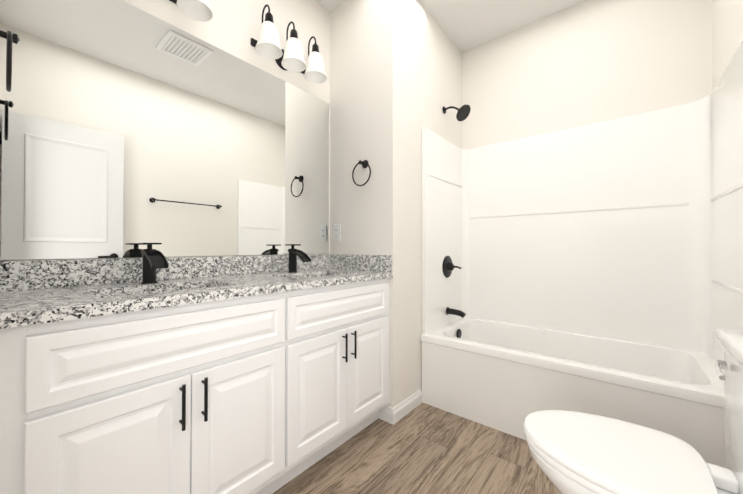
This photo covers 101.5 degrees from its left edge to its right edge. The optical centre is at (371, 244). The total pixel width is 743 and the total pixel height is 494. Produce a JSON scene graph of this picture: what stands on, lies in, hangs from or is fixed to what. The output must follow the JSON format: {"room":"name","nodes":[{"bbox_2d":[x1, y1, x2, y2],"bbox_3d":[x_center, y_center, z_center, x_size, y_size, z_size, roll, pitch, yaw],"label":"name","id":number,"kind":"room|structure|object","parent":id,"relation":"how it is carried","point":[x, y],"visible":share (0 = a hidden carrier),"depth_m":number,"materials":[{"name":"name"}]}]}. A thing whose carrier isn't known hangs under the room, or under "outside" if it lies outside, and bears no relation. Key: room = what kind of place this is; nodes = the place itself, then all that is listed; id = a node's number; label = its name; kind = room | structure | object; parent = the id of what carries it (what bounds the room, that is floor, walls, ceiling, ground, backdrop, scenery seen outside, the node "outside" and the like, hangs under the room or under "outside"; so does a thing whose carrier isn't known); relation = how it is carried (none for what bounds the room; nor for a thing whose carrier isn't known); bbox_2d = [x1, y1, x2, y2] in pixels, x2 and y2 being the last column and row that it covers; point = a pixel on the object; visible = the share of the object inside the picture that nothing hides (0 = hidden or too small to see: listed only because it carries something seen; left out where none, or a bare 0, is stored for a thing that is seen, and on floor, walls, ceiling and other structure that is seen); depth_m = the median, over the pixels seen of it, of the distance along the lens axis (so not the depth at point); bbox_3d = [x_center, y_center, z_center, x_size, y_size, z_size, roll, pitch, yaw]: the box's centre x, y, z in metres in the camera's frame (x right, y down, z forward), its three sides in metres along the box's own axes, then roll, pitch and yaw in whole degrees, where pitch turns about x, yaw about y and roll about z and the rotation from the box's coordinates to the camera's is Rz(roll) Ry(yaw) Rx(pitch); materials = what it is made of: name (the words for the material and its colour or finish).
{"room":"bathroom","nodes":[
{"label":"bathroom","id":0,"kind":"room"},
{"bbox_2d":[0,0,329,260],"bbox_3d":[-1.260,-0.314,1.071,0.106,2.737,2.920,0,-1,39],"label":"mirror","id":1,"kind":"object","parent":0,"point":[126,128],"depth_m":1.36,"materials":[{"name":"clear glass"}]},
{"bbox_2d":[169,0,212,21],"bbox_3d":[-0.924,-1.211,1.270,0.183,0.275,0.474,0,-1,39],"label":"sconce","id":2,"kind":"object","parent":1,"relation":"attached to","point":[198,10],"visible":1,"depth_m":1.43,"materials":[{"name":"white glass"}]},
{"bbox_2d":[250,4,326,82],"bbox_3d":[-0.476,-1.206,1.817,0.183,0.275,0.474,0,-1,39],"label":"sconce","id":3,"kind":"object","parent":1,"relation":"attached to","point":[289,56],"visible":1,"depth_m":1.76,"materials":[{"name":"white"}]},
{"bbox_2d":[272,403,559,493],"bbox_3d":[-0.084,1.093,0.832,2.213,0.080,4.059,0,-1,39],"label":"floor","id":4,"kind":"structure","parent":0,"point":[422,448],"depth_m":1.47,"materials":[{"name":"brown wood"}]},
{"bbox_2d":[0,290,295,493],"bbox_3d":[-0.795,0.622,1.119,0.548,0.866,0.792,0,-1,39],"label":"base cabinet","id":5,"kind":"object","parent":4,"relation":"on","point":[271,393],"depth_m":0.89,"materials":[{"name":"white wood"}]},
{"bbox_2d":[296,278,389,475],"bbox_3d":[-0.328,0.627,1.690,0.548,0.866,0.764,0,-1,39],"label":"base cabinet","id":6,"kind":"object","parent":4,"relation":"on","point":[343,330],"depth_m":1.47,"materials":[{"name":"white wood"}]},
{"bbox_2d":[0,254,392,328],"bbox_3d":[-0.565,0.211,1.402,0.551,0.307,1.516,0,-1,39],"label":"countertop","id":7,"kind":"structure","parent":6,"relation":"on","point":[39,292],"depth_m":1.16,"materials":[{"name":"stone"}]},
{"bbox_2d":[138,243,168,283],"bbox_3d":[-0.873,0.073,1.216,0.171,0.165,0.064,0,-1,39],"label":"faucet","id":8,"kind":"object","parent":7,"relation":"on","point":[153,260],"visible":1,"depth_m":1.23,"materials":[{"name":"black metal"}]},
{"bbox_2d":[285,244,310,272],"bbox_3d":[-0.425,0.078,1.763,0.171,0.165,0.064,0,-1,39],"label":"faucet","id":9,"kind":"object","parent":7,"relation":"on","point":[300,254],"visible":1,"depth_m":1.77,"materials":[{"name":"black metal"}]},
{"bbox_2d":[330,0,461,407],"bbox_3d":[0.236,-0.301,2.469,0.651,2.737,1.139,0,-1,39],"label":"wall block","id":10,"kind":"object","parent":4,"relation":"on","point":[395,76],"visible":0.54,"depth_m":1.99,"materials":[{"name":"white paint"}]},
{"bbox_2d":[333,224,340,240],"bbox_3d":[-0.241,-0.086,2.116,0.072,0.117,0.007,0,-1,39],"label":"electrical outlet plate","id":11,"kind":"object","parent":10,"relation":"attached to","point":[336,232],"visible":1,"depth_m":2.11,"materials":[{"name":"white plastic"}]},
{"bbox_2d":[352,160,370,185],"bbox_3d":[-0.058,-0.461,1.935,0.157,0.174,0.060,0,-1,39],"label":"towel ring","id":12,"kind":"object","parent":10,"relation":"attached to","point":[365,163],"visible":1,"depth_m":1.94,"materials":[{"name":"black metal"}]},
{"bbox_2d":[379,406,391,423],"bbox_3d":[0.087,1.018,1.834,0.093,0.088,0.014,0,-1,39],"label":"baseboard return","id":13,"kind":"object","parent":10,"relation":"attached to","point":[384,413],"visible":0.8,"depth_m":1.83,"materials":[{"name":"white wood"}]},
{"bbox_2d":[391,389,421,424],"bbox_3d":[0.230,1.019,1.924,0.014,0.088,0.335,0,-1,39],"label":"baseboard","id":14,"kind":"structure","parent":10,"relation":"attached to","point":[401,410],"depth_m":1.90,"materials":[{"name":"white wood"}]},
{"bbox_2d":[442,104,470,120],"bbox_3d":[0.640,-1.006,2.292,0.205,0.146,0.124,0,-1,39],"label":"shower head","id":15,"kind":"object","parent":10,"relation":"attached to","point":[463,112],"visible":1,"depth_m":2.26},
{"bbox_2d":[421,41,742,467],"bbox_3d":[1.122,0.124,1.879,1.456,1.877,0.719,0,-1,39],"label":"shower","id":16,"kind":"object","parent":4,"relation":"on","point":[600,271],"visible":0.92,"depth_m":1.90,"materials":[{"name":"white plastic"}]},
{"bbox_2d":[442,256,460,277],"bbox_3d":[0.633,0.166,2.295,0.126,0.170,0.170,0,-1,39],"label":"shower valve","id":17,"kind":"object","parent":16,"relation":"attached to","point":[448,266],"visible":0.98,"depth_m":2.30,"materials":[{"name":"black metal"}]},
{"bbox_2d":[446,307,465,317],"bbox_3d":[0.639,0.509,2.287,0.141,0.065,0.060,0,-1,39],"label":"tub spout","id":18,"kind":"object","parent":16,"relation":"attached to","point":[460,313],"visible":1,"depth_m":2.27,"materials":[{"name":"black metal"}]},
{"bbox_2d":[523,329,742,493],"bbox_3d":[0.782,0.650,0.839,0.661,0.806,0.426,0,-1,39],"label":"toilet","id":19,"kind":"object","parent":4,"relation":"on","point":[572,452],"visible":1,"depth_m":0.84,"materials":[{"name":"white ceramic"}]},
{"bbox_2d":[315,0,586,52],"bbox_3d":[-0.084,-1.724,0.858,2.213,0.080,4.059,0,-1,39],"label":"ceiling","id":20,"kind":"structure","parent":0,"point":[465,25],"depth_m":2.20,"materials":[{"name":"white paint"}]},
{"bbox_2d":[462,0,711,149],"bbox_3d":[1.421,-0.304,2.171,1.562,2.737,0.100,0,-1,39],"label":"wall","id":21,"kind":"structure","parent":0,"point":[587,62],"depth_m":2.07,"materials":[{"name":"white paint"}]},
{"bbox_2d":[711,0,742,91],"bbox_3d":[0.702,-0.323,0.137,0.100,2.737,3.959,0,-1,39],"label":"wall","id":22,"kind":"structure","parent":0,"point":[727,27],"depth_m":1.50,"materials":[{"name":"white paint"}]},
{"bbox_3d":[-0.821,-0.318,0.570,1.220,2.737,0.100,0,-1,39],"label":"wall","id":23,"kind":"structure","parent":0,"visible":0},
{"bbox_2d":[0,30,19,91],"bbox_3d":[-1.002,-0.511,0.824,0.157,0.174,0.060,0,-1,39],"label":"towel ring","id":24,"kind":"object","parent":23,"relation":"attached to","point":[9,36],"visible":1,"depth_m":0.80,"materials":[{"name":"black metal"}]}
]}

